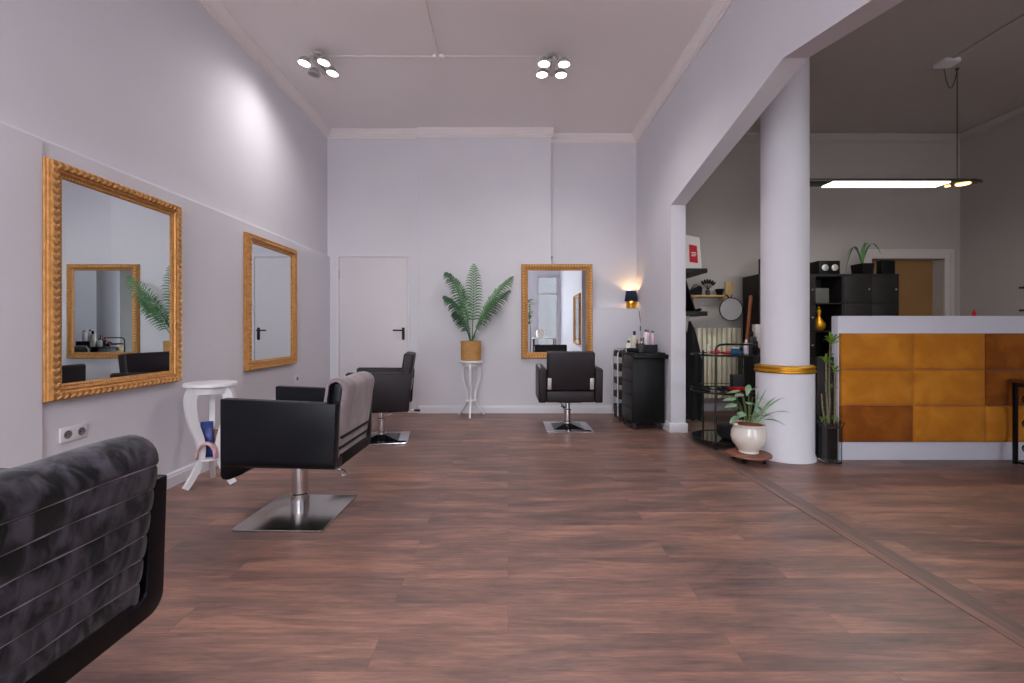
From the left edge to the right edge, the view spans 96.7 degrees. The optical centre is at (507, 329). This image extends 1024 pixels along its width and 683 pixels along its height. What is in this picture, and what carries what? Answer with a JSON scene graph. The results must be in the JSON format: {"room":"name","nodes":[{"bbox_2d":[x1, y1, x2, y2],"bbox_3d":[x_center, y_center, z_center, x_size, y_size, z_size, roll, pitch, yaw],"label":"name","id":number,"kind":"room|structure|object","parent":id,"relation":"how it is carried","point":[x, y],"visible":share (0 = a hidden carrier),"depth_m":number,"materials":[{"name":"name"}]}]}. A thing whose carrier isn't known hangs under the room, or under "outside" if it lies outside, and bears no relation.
{"room":"salon","nodes":[
{"label":"salon","id":0,"kind":"room"},
{"bbox_2d":[0,0,329,474],"bbox_3d":[-2.538,-0.780,1.450,0.324,3.780,9.700,0,0,0],"label":"wall","id":1,"kind":"structure","parent":0,"point":[155,98],"depth_m":3.17,"materials":[{"name":"paint"}]},
{"bbox_2d":[59,423,87,443],"bbox_3d":[-2.384,0.565,2.500,0.013,0.080,0.160,0,0,0],"label":"wall socket","id":2,"kind":"object","parent":1,"relation":"attached to","point":[75,432],"visible":1,"depth_m":2.49,"materials":[{"name":"plastic"}]},
{"bbox_2d":[43,156,182,402],"bbox_3d":[-2.359,-0.258,2.800,0.062,1.262,0.950,0,0,0],"label":"gilded mirror","id":3,"kind":"object","parent":1,"relation":"attached to","point":[112,251],"visible":1,"depth_m":2.68,"materials":[{"name":"brown wood"}]},
{"bbox_2d":[62,179,169,383],"bbox_3d":[-2.370,-0.258,2.800,0.004,1.094,0.782,0,0,0],"label":"mirror glass","id":4,"kind":"object","parent":3,"relation":"attached to","point":[116,246],"depth_m":2.72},
{"bbox_2d":[166,461,217,488],"bbox_3d":[-2.381,1.060,4.205,0.018,0.100,3.750,0,0,0],"label":"baseboard","id":5,"kind":"structure","parent":1,"relation":"attached to","point":[174,478],"depth_m":3.31,"materials":[{"name":"paint"}]},
{"bbox_2d":[197,0,330,138],"bbox_3d":[-2.382,-2.620,1.455,0.085,0.100,9.310,0,0,0],"label":"trim","id":6,"kind":"structure","parent":1,"relation":"attached to","point":[216,9],"depth_m":4.39,"materials":[{"name":"paint"}]},
{"bbox_2d":[243,232,297,370],"bbox_3d":[-2.359,-0.258,4.585,0.062,1.262,0.950,0,0,0],"label":"gilded mirror","id":7,"kind":"object","parent":1,"relation":"attached to","point":[270,270],"visible":1,"depth_m":4.48,"materials":[{"name":"brown wood"}]},
{"bbox_2d":[252,244,290,360],"bbox_3d":[-2.370,-0.258,4.585,0.004,1.094,0.782,0,0,0],"label":"mirror glass","id":8,"kind":"object","parent":7,"relation":"attached to","point":[271,268],"depth_m":4.56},
{"bbox_2d":[460,341,481,360],"bbox_3d":[-0.475,0.265,5.840,0.272,0.250,0.272,0,0,0],"label":"pot","id":9,"kind":"object","parent":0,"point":[470,350],"depth_m":5.72,"materials":[{"name":"wicker"}]},
{"bbox_2d":[327,137,639,412],"bbox_3d":[-0.388,-0.780,6.290,4.625,3.780,0.420,0,0,0],"label":"wall","id":10,"kind":"structure","parent":0,"point":[451,205],"depth_m":6.08,"materials":[{"name":"paint"}]},
{"bbox_2d":[328,128,417,138],"bbox_3d":[-1.808,-2.620,6.067,1.225,0.100,0.085,0,0,0],"label":"trim","id":11,"kind":"structure","parent":10,"relation":"attached to","point":[335,133],"depth_m":6.06,"materials":[{"name":"paint"}]},
{"bbox_2d":[337,255,409,412],"bbox_3d":[-1.802,0.055,6.067,0.975,2.110,0.094,0,0,0],"label":"door","id":12,"kind":"structure","parent":10,"relation":"in","point":[373,291],"depth_m":6.09,"materials":[{"name":"paint"}]},
{"bbox_2d":[417,127,553,137],"bbox_3d":[-0.295,-2.620,6.037,1.800,0.100,0.085,0,0,0],"label":"trim","id":13,"kind":"structure","parent":10,"relation":"attached to","point":[423,132],"depth_m":6.03,"materials":[{"name":"paint"}]},
{"bbox_2d":[418,406,613,412],"bbox_3d":[0.285,1.060,6.071,2.960,0.100,0.018,0,0,0],"label":"baseboard","id":14,"kind":"structure","parent":10,"relation":"attached to","point":[423,409],"depth_m":6.06,"materials":[{"name":"paint"}]},
{"bbox_2d":[521,264,592,358],"bbox_3d":[0.653,-0.248,6.049,0.950,1.262,0.062,0,0,0],"label":"gilded mirror","id":15,"kind":"object","parent":10,"relation":"attached to","point":[556,299],"visible":0.84,"depth_m":6.06,"materials":[{"name":"brown wood"}]},
{"bbox_2d":[528,271,585,351],"bbox_3d":[0.653,-0.248,6.060,0.782,1.094,0.004,0,0,0],"label":"mirror glass","id":16,"kind":"object","parent":15,"relation":"attached to","point":[556,299],"depth_m":6.06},
{"bbox_2d":[551,133,635,142],"bbox_3d":[1.170,-2.620,6.218,1.190,0.100,0.085,0,0,0],"label":"trim","id":17,"kind":"structure","parent":10,"relation":"attached to","point":[557,137],"depth_m":6.21,"materials":[{"name":"paint"}]},
{"bbox_2d":[66,411,1023,682],"bbox_3d":[1.900,1.160,1.500,9.200,0.100,10.000,0,0,0],"label":"floor","id":18,"kind":"structure","parent":0,"point":[488,547],"depth_m":2.09,"materials":[{"name":"brown wood"}]},
{"bbox_2d":[0,435,166,682],"bbox_3d":[-1.262,0.690,0.955,0.725,0.841,0.620,0,0,0],"label":"salon chair","id":19,"kind":"object","parent":18,"relation":"on","point":[82,529],"visible":1,"depth_m":0.99,"materials":[{"name":"black leather"}]},
{"bbox_2d":[182,380,237,490],"bbox_3d":[-2.130,0.741,3.270,0.346,0.732,0.336,0,0,0],"label":"plant stand","id":20,"kind":"object","parent":18,"relation":"on","point":[211,388],"visible":0.78,"depth_m":3.19,"materials":[{"name":"white paint"}]},
{"bbox_2d":[200,421,212,456],"bbox_3d":[-2.154,0.782,3.255,0.077,0.255,0.013,0,0,-32],"label":"magazine","id":21,"kind":"object","parent":20,"relation":"on","point":[207,426],"visible":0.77,"depth_m":3.26,"materials":[{"name":"blue paper"}]},
{"bbox_2d":[195,441,218,460],"bbox_3d":[-2.123,0.849,3.208,0.128,0.117,0.065,0,0,-14],"label":"headband","id":22,"kind":"object","parent":20,"relation":"on","point":[210,444],"visible":0.99,"depth_m":3.19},
{"bbox_2d":[200,457,219,461],"bbox_3d":[-2.135,0.918,3.270,0.161,0.016,0.161,0,0,0],"label":"shelf","id":23,"kind":"object","parent":20,"relation":"attached to","point":[202,459],"depth_m":3.21,"materials":[{"name":"white paint"}]},
{"bbox_2d":[213,429,217,442],"bbox_3d":[-2.115,0.815,3.300,0.080,0.190,0.015,0,0,-6],"label":"magazine","id":24,"kind":"object","parent":20,"relation":"on","point":[215,431],"visible":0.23,"depth_m":3.29,"materials":[{"name":"paper"}]},
{"bbox_2d":[220,371,373,532],"bbox_3d":[-1.237,0.690,2.769,0.725,0.841,0.620,0,0,1],"label":"salon chair","id":25,"kind":"object","parent":18,"relation":"on","point":[301,430],"visible":1,"depth_m":2.49,"materials":[{"name":"black leather"}]},
{"bbox_2d":[345,351,419,444],"bbox_3d":[-1.240,0.670,4.648,0.681,0.880,0.690,0,0,-9],"label":"chair","id":26,"kind":"object","parent":18,"relation":"on","point":[393,387],"visible":0.8,"depth_m":4.34,"materials":[{"name":"black leather"}]},
{"bbox_2d":[459,360,483,418],"bbox_3d":[-0.475,0.747,5.822,0.344,0.714,0.347,0,0,0],"label":"plant stand","id":27,"kind":"object","parent":18,"relation":"on","point":[469,364],"visible":0.94,"depth_m":5.86,"materials":[{"name":"white paint"}]},
{"bbox_2d":[442,264,513,360],"bbox_3d":[-0.380,-0.229,5.782,0.913,1.238,0.393,0,0,0],"label":"potted palm","id":28,"kind":"object","parent":27,"relation":"on","point":[470,350],"visible":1,"depth_m":5.77,"materials":[{"name":"plant"}]},
{"bbox_2d":[536,351,602,432],"bbox_3d":[0.675,0.670,5.130,0.690,0.880,0.680,0,0,0],"label":"chair","id":29,"kind":"object","parent":18,"relation":"on","point":[569,377],"visible":1,"depth_m":4.89,"materials":[{"name":"brown leather"}]},
{"bbox_2d":[612,348,625,421],"bbox_3d":[1.520,0.668,5.660,0.388,0.884,0.340,0,0,0],"label":"trolley","id":30,"kind":"object","parent":18,"relation":"on","point":[616,407],"visible":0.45,"depth_m":5.65,"materials":[{"name":"black plastic"}]},
{"bbox_2d":[621,351,668,429],"bbox_3d":[1.556,0.681,5.196,0.408,0.857,0.420,0,0,-4],"label":"trolley","id":31,"kind":"object","parent":18,"relation":"on","point":[643,374],"visible":0.99,"depth_m":5.04,"materials":[{"name":"black plastic"}]},
{"bbox_2d":[623,348,637,361],"bbox_3d":[1.386,0.291,5.142,0.181,0.176,0.068,0,0,37],"label":"hair dryer","id":32,"kind":"object","parent":31,"relation":"on","point":[628,349],"visible":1,"depth_m":5.12,"materials":[{"name":"black plastic"}]},
{"bbox_2d":[631,331,636,347],"bbox_3d":[1.475,0.132,5.310,0.068,0.240,0.067,0,0,0],"label":"bottle","id":33,"kind":"object","parent":31,"relation":"on","point":[634,337],"visible":0.77,"depth_m":5.28,"materials":[{"name":"beige plastic"}]},
{"bbox_2d":[636,337,644,352],"bbox_3d":[1.490,0.167,5.125,0.100,0.169,0.100,0,0,0],"label":"cup","id":34,"kind":"object","parent":31,"relation":"on","point":[640,346],"visible":0.94,"depth_m":5.09,"materials":[{"name":"grey plastic"}]},
{"bbox_2d":[621,351,665,355],"bbox_3d":[1.545,0.269,5.223,0.390,0.032,0.365,0,0,-4],"label":"trolley top","id":35,"kind":"object","parent":31,"relation":"on","point":[625,353],"depth_m":5.06,"materials":[{"name":"black plastic"}]},
{"bbox_2d":[644,344,657,351],"bbox_3d":[1.600,0.209,5.260,0.200,0.085,0.160,0,0,-4],"label":"storage box","id":36,"kind":"object","parent":31,"relation":"on","point":[648,348],"visible":0.44,"depth_m":5.18,"materials":[{"name":"black plastic"}]},
{"bbox_2d":[643,330,647,344],"bbox_3d":[1.585,0.120,5.235,0.056,0.250,0.055,0,0,0],"label":"bottle","id":37,"kind":"object","parent":36,"relation":"in","point":[645,335],"visible":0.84,"depth_m":5.21,"materials":[{"name":"grey plastic"}]},
{"bbox_2d":[650,331,654,344],"bbox_3d":[1.665,0.128,5.240,0.054,0.235,0.053,0,0,0],"label":"bottle","id":38,"kind":"object","parent":36,"relation":"in","point":[652,335],"visible":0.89,"depth_m":5.22,"materials":[{"name":"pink plastic"}]},
{"bbox_2d":[695,328,740,411],"bbox_3d":[2.840,0.537,6.178,0.600,1.135,0.135,0,0,0],"label":"radiator","id":39,"kind":"object","parent":18,"relation":"on","point":[726,366],"visible":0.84,"depth_m":6.11,"materials":[{"name":"metal"}]},
{"bbox_2d":[690,343,759,449],"bbox_3d":[2.115,0.617,4.453,0.618,0.987,0.624,0,0,0],"label":"cart","id":40,"kind":"object","parent":18,"relation":"on","point":[709,436],"visible":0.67,"depth_m":4.32,"materials":[{"name":"black metal"}]},
{"bbox_2d":[692,430,733,443],"bbox_3d":[2.115,1.049,4.450,0.576,0.006,0.576,0,0,0],"label":"shelf","id":41,"kind":"object","parent":40,"relation":"attached to","point":[708,436],"depth_m":4.43,"materials":[{"name":"black glass"}]},
{"bbox_2d":[717,386,729,391],"bbox_3d":[2.049,0.560,4.330,0.124,0.051,0.085,0,0,0],"label":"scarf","id":42,"kind":"object","parent":40,"relation":"on","point":[723,387],"visible":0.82,"depth_m":4.31,"materials":[{"name":"black fabric"}]},
{"bbox_2d":[694,353,752,354],"bbox_3d":[2.115,0.239,4.450,0.576,0.006,0.576,0,0,0],"label":"shelf","id":43,"kind":"object","parent":40,"relation":"attached to","point":[694,353],"depth_m":4.38,"materials":[{"name":"black glass"}]},
{"bbox_2d":[717,431,730,439],"bbox_3d":[2.110,1.014,4.360,0.206,0.060,0.206,0,0,0],"label":"bowl","id":44,"kind":"object","parent":40,"relation":"on","point":[723,436],"visible":0.47,"depth_m":4.30,"materials":[{"name":"black ceramic"}]},
{"bbox_2d":[717,428,730,434],"bbox_3d":[2.110,0.988,4.360,0.206,0.060,0.206,0,0,0],"label":"bowl","id":45,"kind":"object","parent":44,"relation":"on","point":[719,431],"visible":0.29,"depth_m":4.30,"materials":[{"name":"black ceramic"}]},
{"bbox_2d":[717,426,730,431],"bbox_3d":[2.110,0.962,4.360,0.206,0.060,0.206,0,0,0],"label":"bowl","id":46,"kind":"object","parent":45,"relation":"on","point":[720,429],"visible":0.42,"depth_m":4.29,"materials":[{"name":"black ceramic"}]},
{"bbox_2d":[717,422,732,428],"bbox_3d":[2.110,0.936,4.360,0.206,0.060,0.206,0,0,0],"label":"bowl","id":47,"kind":"object","parent":46,"relation":"on","point":[724,425],"visible":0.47,"depth_m":4.42,"materials":[{"name":"black ceramic"}]},
{"bbox_2d":[693,386,754,393],"bbox_3d":[2.115,0.591,4.450,0.576,0.006,0.576,0,0,0],"label":"shelf","id":48,"kind":"object","parent":40,"relation":"attached to","point":[699,390],"depth_m":4.35,"materials":[{"name":"black glass"}]},
{"bbox_2d":[727,386,744,389],"bbox_3d":[2.235,0.571,4.410,0.170,0.030,0.140,0,0,-14],"label":"folded towel","id":49,"kind":"object","parent":40,"relation":"on","point":[736,387],"visible":0.48,"depth_m":4.39,"materials":[{"name":"red fabric"}]},
{"bbox_2d":[730,347,742,353],"bbox_3d":[2.225,0.201,4.450,0.110,0.066,0.070,0,0,-11],"label":"plastic box","id":50,"kind":"object","parent":40,"relation":"on","point":[735,350],"visible":0.95,"depth_m":4.42,"materials":[{"name":"blue plastic"}]},
{"bbox_2d":[730,374,743,386],"bbox_3d":[2.300,0.516,4.570,0.110,0.140,0.080,0,0,0],"label":"storage box","id":51,"kind":"object","parent":40,"relation":"on","point":[735,379],"visible":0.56,"depth_m":4.53,"materials":[{"name":"grey plastic"}]},
{"bbox_2d":[744,340,748,353],"bbox_3d":[2.325,0.164,4.440,0.048,0.140,0.047,0,0,0],"label":"bottle","id":52,"kind":"object","parent":40,"relation":"on","point":[746,347],"visible":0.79,"depth_m":4.42,"materials":[{"name":"white plastic"}]},
{"bbox_2d":[749,331,753,353],"bbox_3d":[2.369,0.124,4.420,0.052,0.220,0.049,0,0,0],"label":"bottle","id":53,"kind":"object","parent":40,"relation":"on","point":[751,339],"visible":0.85,"depth_m":4.41,"materials":[{"name":"grey plastic"}]},
{"bbox_2d":[753,337,757,354],"bbox_3d":[2.352,0.149,4.325,0.044,0.170,0.043,0,0,0],"label":"bottle","id":54,"kind":"object","parent":40,"relation":"on","point":[755,341],"visible":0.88,"depth_m":4.31,"materials":[{"name":"black plastic"}]},
{"bbox_2d":[745,295,751,340],"bbox_3d":[3.088,0.329,5.920,0.174,1.557,0.024,0,0,0],"label":"wooden lath","id":55,"kind":"object","parent":18,"relation":"on","point":[750,296],"visible":0.44,"depth_m":5.91,"materials":[{"name":"brown wood"}]},
{"bbox_2d":[738,347,759,419],"bbox_3d":[2.975,0.659,5.375,0.350,0.899,0.350,0,0,0],"label":"base cabinet","id":56,"kind":"object","parent":18,"relation":"on","point":[749,373],"visible":0.03,"depth_m":5.32,"materials":[{"name":"black wood"}]},
{"bbox_2d":[752,324,759,347],"bbox_3d":[2.980,0.072,5.260,0.280,0.274,0.080,0,0,0],"label":"box","id":57,"kind":"object","parent":56,"relation":"on","point":[755,327],"visible":0.23,"depth_m":5.22,"materials":[{"name":"paper"}]},
{"bbox_2d":[727,448,772,463],"bbox_3d":[2.040,1.074,3.850,0.344,0.072,0.344,0,0,0],"label":"plant stand","id":58,"kind":"object","parent":18,"relation":"on","point":[763,456],"visible":0.91,"depth_m":3.76,"materials":[{"name":"brown wood"}]},
{"bbox_2d":[722,385,785,454],"bbox_3d":[2.044,0.747,3.821,0.510,0.581,0.354,0,0,0],"label":"potted plant","id":59,"kind":"object","parent":58,"relation":"on","point":[749,436],"visible":1,"depth_m":3.78,"materials":[{"name":"green plant"}]},
{"bbox_2d":[754,57,816,463],"bbox_3d":[2.430,-0.780,4.000,0.476,3.780,0.476,0,0,0],"label":"column","id":60,"kind":"structure","parent":18,"relation":"on","point":[784,369],"depth_m":3.83,"materials":[{"name":"paint"}]},
{"bbox_2d":[743,274,898,365],"bbox_3d":[4.093,0.198,5.984,1.785,1.825,0.432,0,0,0],"label":"shelving","id":61,"kind":"object","parent":18,"relation":"on","point":[849,294],"visible":0.21,"depth_m":5.80,"materials":[{"name":"black wood"}]},
{"bbox_2d":[815,306,825,330],"bbox_3d":[4.029,-0.152,5.900,0.152,0.325,0.152,0,0,0],"label":"vase","id":62,"kind":"object","parent":61,"relation":"in","point":[820,325],"visible":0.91,"depth_m":5.86,"materials":[{"name":"gold metal"}]},
{"bbox_2d":[815,288,828,302],"bbox_3d":[4.029,-0.442,5.940,0.170,0.190,0.220,0,0,0],"label":"box","id":63,"kind":"object","parent":61,"relation":"in","point":[821,294],"visible":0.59,"depth_m":5.83,"materials":[{"name":"grey"}]},
{"bbox_2d":[810,261,839,273],"bbox_3d":[4.150,-0.805,5.994,0.270,0.180,0.272,0,0,0],"label":"stereo","id":64,"kind":"object","parent":61,"relation":"on","point":[818,267],"visible":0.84,"depth_m":5.87,"materials":[{"name":"black plastic"}]},
{"bbox_2d":[846,243,880,273],"bbox_3d":[4.580,-0.929,5.920,0.481,0.428,0.212,0,0,0],"label":"potted orchid","id":65,"kind":"object","parent":61,"relation":"on","point":[863,268],"visible":1,"depth_m":5.89,"materials":[{"name":"black plastic"}]},
{"bbox_2d":[876,260,894,273],"bbox_3d":[4.885,-0.805,5.885,0.170,0.180,0.090,0,0,0],"label":"loudspeaker","id":66,"kind":"object","parent":61,"relation":"on","point":[883,266],"visible":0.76,"depth_m":5.84,"materials":[{"name":"black plastic"}]},
{"bbox_2d":[816,357,833,457],"bbox_3d":[2.744,0.671,3.942,0.143,0.876,0.025,0,0,0],"label":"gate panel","id":67,"kind":"object","parent":18,"relation":"on","point":[820,364],"visible":0.56,"depth_m":3.93,"materials":[{"name":"black metal"}]},
{"bbox_2d":[815,332,844,463],"bbox_3d":[2.723,0.561,3.828,0.239,1.096,0.152,0,0,0],"label":"potted plant","id":68,"kind":"object","parent":18,"relation":"on","point":[829,431],"visible":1,"depth_m":3.80,"materials":[{"name":"green plant"}]},
{"bbox_2d":[678,434,1023,647],"bbox_3d":[1.887,1.109,0.830,0.085,0.002,8.060,0,0,0],"label":"trim","id":69,"kind":"structure","parent":18,"relation":"on","point":[989,612],"depth_m":2.21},
{"bbox_2d":[815,316,1023,459],"bbox_3d":[4.459,0.495,4.193,3.282,1.230,0.714,0,0,0],"label":"reception desk","id":70,"kind":"object","parent":18,"relation":"on","point":[910,387],"depth_m":3.84,"materials":[{"name":"orange fabric"}]},
{"bbox_2d":[839,333,912,368],"bbox_3d":[3.130,0.182,3.860,0.608,0.306,0.048,0,0,0],"label":"panel","id":71,"kind":"object","parent":70,"relation":"on","point":[858,350],"depth_m":3.84,"materials":[{"name":"orange leather"}]},
{"bbox_2d":[839,369,912,405],"bbox_3d":[3.130,0.490,3.860,0.608,0.306,0.048,0,0,0],"label":"panel","id":72,"kind":"object","parent":70,"relation":"on","point":[857,387],"depth_m":3.84,"materials":[{"name":"orange leather"}]},
{"bbox_2d":[839,406,912,441],"bbox_3d":[3.130,0.799,3.860,0.608,0.306,0.048,0,0,0],"label":"panel","id":73,"kind":"object","parent":70,"relation":"on","point":[862,423],"depth_m":3.84,"materials":[{"name":"brown leather"}]},
{"bbox_2d":[911,369,984,405],"bbox_3d":[3.742,0.490,3.860,0.608,0.306,0.048,0,0,0],"label":"panel","id":74,"kind":"object","parent":70,"relation":"on","point":[930,387],"depth_m":3.84,"materials":[{"name":"orange leather"}]},
{"bbox_2d":[913,333,984,368],"bbox_3d":[3.742,0.182,3.860,0.608,0.306,0.048,0,0,0],"label":"panel","id":75,"kind":"object","parent":70,"relation":"on","point":[930,350],"depth_m":3.84,"materials":[{"name":"orange leather"}]},
{"bbox_2d":[913,406,984,441],"bbox_3d":[3.742,0.799,3.860,0.608,0.306,0.048,0,0,0],"label":"panel","id":76,"kind":"object","parent":70,"relation":"on","point":[930,423],"depth_m":3.84,"materials":[{"name":"orange leather"}]},
{"bbox_2d":[982,369,1023,405],"bbox_3d":[4.353,0.490,3.860,0.608,0.306,0.048,0,0,0],"label":"panel","id":77,"kind":"object","parent":70,"relation":"on","point":[997,384],"depth_m":3.84,"materials":[{"name":"brown leather"}]},
{"bbox_2d":[985,333,1023,368],"bbox_3d":[4.353,0.182,3.860,0.608,0.306,0.048,0,0,0],"label":"panel","id":78,"kind":"object","parent":70,"relation":"on","point":[1002,350],"depth_m":3.84,"materials":[{"name":"brown leather"}]},
{"bbox_2d":[985,406,1023,441],"bbox_3d":[4.353,0.799,3.860,0.608,0.306,0.048,0,0,0],"label":"panel","id":79,"kind":"object","parent":70,"relation":"on","point":[998,419],"depth_m":3.84,"materials":[{"name":"orange leather"}]},
{"bbox_2d":[1010,379,1023,464],"bbox_3d":[4.695,0.760,3.575,1.010,0.700,0.450,0,0,0],"label":"console table","id":80,"kind":"object","parent":18,"relation":"on","point":[1016,383],"visible":1,"depth_m":3.77,"materials":[{"name":"brown wood"}]},
{"bbox_2d":[219,0,1023,132],"bbox_3d":[1.900,-2.720,1.500,9.200,0.100,10.000,0,0,0],"label":"ceiling","id":81,"kind":"structure","parent":0,"point":[620,54],"depth_m":4.52,"materials":[{"name":"paint"}]},
{"bbox_2d":[297,51,338,77],"bbox_3d":[-1.831,-2.593,4.400,0.312,0.150,0.306,0,0,4],"label":"ceiling spotlight","id":82,"kind":"object","parent":81,"relation":"attached to","point":[318,58],"visible":1,"depth_m":4.36,"materials":[{"name":"silver metal"}]},
{"bbox_2d":[327,0,546,60],"bbox_3d":[-0.725,-2.655,0.635,2.250,0.030,7.670,0,0,0],"label":"duct","id":83,"kind":"object","parent":81,"relation":"attached to","point":[436,57],"visible":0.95,"depth_m":4.43,"materials":[{"name":"metal"}]},
{"bbox_2d":[536,52,569,78],"bbox_3d":[0.435,-2.596,4.420,0.312,0.143,0.306,0,0,-2],"label":"ceiling spotlight","id":84,"kind":"object","parent":81,"relation":"attached to","point":[552,57],"visible":1,"depth_m":4.38,"materials":[{"name":"silver metal"}]},
{"bbox_2d":[810,67,982,186],"bbox_3d":[3.889,-2.075,4.640,1.779,1.188,0.200,0,0,0],"label":"pendant lamp","id":85,"kind":"object","parent":81,"relation":"hanging from","point":[814,182],"visible":0.83,"depth_m":4.59,"materials":[{"name":"grey metal"}]},
{"bbox_2d":[933,14,1023,68],"bbox_3d":[4.360,-2.652,2.755,0.180,0.034,3.670,0,0,0],"label":"ceiling rose","id":86,"kind":"object","parent":81,"relation":"attached to","point":[948,62],"visible":1,"depth_m":4.45,"materials":[{"name":"paint"}]},
{"bbox_2d":[625,291,640,330],"bbox_3d":[1.681,0.044,6.152,0.203,1.140,0.203,0,0,0],"label":"wall lamp","id":87,"kind":"object","parent":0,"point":[630,296],"visible":0.99,"depth_m":6.11,"materials":[{"name":"fabric"}]},
{"bbox_2d":[636,0,903,422],"bbox_3d":[1.845,-0.780,1.500,0.160,3.780,9.800,0,0,0],"label":"wall","id":88,"kind":"structure","parent":0,"point":[757,46],"depth_m":4.19,"materials":[{"name":"paint"}]},
{"bbox_2d":[655,420,669,431],"bbox_3d":[1.756,1.060,5.505,0.018,0.100,1.150,0,0,0],"label":"baseboard","id":89,"kind":"structure","parent":88,"relation":"attached to","point":[665,425],"depth_m":5.04,"materials":[{"name":"paint"}]},
{"bbox_2d":[669,423,687,432],"bbox_3d":[1.845,1.060,4.921,0.196,0.100,0.018,0,0,0],"label":"baseboard","id":90,"kind":"object","parent":88,"relation":"attached to","point":[673,427],"visible":1,"depth_m":4.91,"materials":[{"name":"paint"}]},
{"bbox_2d":[632,0,733,142],"bbox_3d":[1.722,-2.620,1.530,0.085,0.100,9.460,0,0,0],"label":"trim","id":91,"kind":"structure","parent":88,"relation":"attached to","point":[719,8],"depth_m":4.41,"materials":[{"name":"paint"}]},
{"bbox_2d":[686,268,707,278],"bbox_3d":[2.055,-0.651,5.530,0.259,0.048,1.100,0,0,0],"label":"ledge shelf","id":92,"kind":"object","parent":88,"relation":"attached to","point":[690,272],"visible":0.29,"depth_m":4.98,"materials":[{"name":"black wood"}]},
{"bbox_2d":[686,235,701,267],"bbox_3d":[2.066,-0.876,5.114,0.225,0.400,0.036,0,0,-8],"label":"display sign","id":93,"kind":"object","parent":92,"relation":"on","point":[693,252],"visible":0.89,"depth_m":5.11,"materials":[{"name":"white paper"}]},
{"bbox_2d":[686,311,707,316],"bbox_3d":[2.055,-0.180,5.530,0.259,0.050,1.100,0,0,0],"label":"ledge shelf","id":94,"kind":"object","parent":88,"relation":"attached to","point":[688,313],"visible":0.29,"depth_m":4.98,"materials":[{"name":"black wood"}]},
{"bbox_2d":[686,281,695,310],"bbox_3d":[2.024,-0.393,5.350,0.124,0.370,0.600,0,0,0],"label":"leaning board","id":95,"kind":"object","parent":94,"relation":"on","point":[690,306],"visible":0.1,"depth_m":5.10,"materials":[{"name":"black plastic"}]},
{"bbox_2d":[686,316,701,420],"bbox_3d":[2.068,0.423,5.094,0.214,1.158,0.206,0,0,-41],"label":"gown","id":96,"kind":"object","parent":94,"relation":"hanging from","point":[693,362],"visible":0.77,"depth_m":5.04,"materials":[{"name":"fabric"}]},
{"bbox_2d":[686,143,959,346],"bbox_3d":[4.213,-0.780,6.430,4.575,3.780,0.340,0,0,0],"label":"wall","id":97,"kind":"structure","parent":0,"point":[724,213],"depth_m":6.26,"materials":[{"name":"paint"}]},
{"bbox_2d":[691,295,730,300],"bbox_3d":[2.705,-0.431,6.155,0.530,0.072,0.180,0,0,0],"label":"wall shelf","id":98,"kind":"object","parent":97,"relation":"attached to","point":[721,297],"visible":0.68,"depth_m":6.06,"materials":[{"name":"brown wood"}]},
{"bbox_2d":[690,284,701,294],"bbox_3d":[2.525,-0.544,6.150,0.168,0.153,0.100,0,0,0],"label":"bag","id":99,"kind":"object","parent":98,"relation":"on","point":[697,290],"visible":0.79,"depth_m":6.10,"materials":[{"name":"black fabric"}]},
{"bbox_2d":[701,279,715,294],"bbox_3d":[2.708,-0.579,6.150,0.200,0.224,0.064,0,0,0],"label":"potted plant","id":100,"kind":"object","parent":98,"relation":"on","point":[707,292],"visible":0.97,"depth_m":6.14,"materials":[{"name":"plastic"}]},
{"bbox_2d":[715,289,723,294],"bbox_3d":[2.860,-0.511,6.150,0.124,0.085,0.124,0,0,0],"label":"bowl","id":101,"kind":"object","parent":98,"relation":"on","point":[718,291],"visible":0.77,"depth_m":6.11,"materials":[{"name":"black ceramic"}]},
{"bbox_2d":[725,282,732,293],"bbox_3d":[3.035,-0.575,6.247,0.110,0.170,0.024,0,0,0],"label":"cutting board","id":102,"kind":"object","parent":98,"relation":"on","point":[728,285],"visible":1,"depth_m":6.24,"materials":[{"name":"brown wood"}]},
{"bbox_2d":[719,295,742,320],"bbox_3d":[2.905,-0.298,6.079,0.306,0.362,0.326,0,0,0],"label":"round mirror","id":103,"kind":"object","parent":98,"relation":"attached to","point":[730,309],"visible":0.97,"depth_m":5.92,"materials":[{"name":"black plastic"}]},
{"bbox_2d":[686,305,739,403],"bbox_3d":[2.558,0.337,6.254,1.265,1.347,0.012,0,0,0],"label":"wall","id":104,"kind":"structure","parent":97,"relation":"attached to","point":[714,319],"depth_m":6.25,"materials":[{"name":"paint"}]},
{"bbox_2d":[704,404,737,410],"bbox_3d":[3.462,1.060,6.251,3.075,0.100,0.018,0,0,0],"label":"baseboard","id":105,"kind":"structure","parent":97,"relation":"attached to","point":[707,407],"depth_m":6.24,"materials":[{"name":"paint"}]},
{"bbox_2d":[738,133,959,142],"bbox_3d":[4.072,-2.620,6.218,4.295,0.100,0.085,0,0,0],"label":"trim","id":106,"kind":"structure","parent":97,"relation":"attached to","point":[748,137],"depth_m":6.21,"materials":[{"name":"paint"}]},
{"bbox_2d":[864,249,953,315],"bbox_3d":[5.490,0.000,6.343,1.260,2.220,0.235,0,0,0],"label":"door","id":107,"kind":"structure","parent":97,"relation":"in","point":[915,277],"depth_m":6.42,"materials":[{"name":"paint"}]},
{"bbox_2d":[960,117,1023,315],"bbox_3d":[6.360,-0.780,1.550,0.280,3.780,9.900,0,0,0],"label":"wall","id":108,"kind":"structure","parent":0,"point":[992,209],"depth_m":5.84,"materials":[{"name":"paint"}]},
{"bbox_2d":[960,106,1023,142],"bbox_3d":[6.178,-2.620,1.530,0.085,0.100,9.460,0,0,0],"label":"trim","id":109,"kind":"structure","parent":108,"relation":"attached to","point":[1018,113],"depth_m":5.79,"materials":[{"name":"paint"}]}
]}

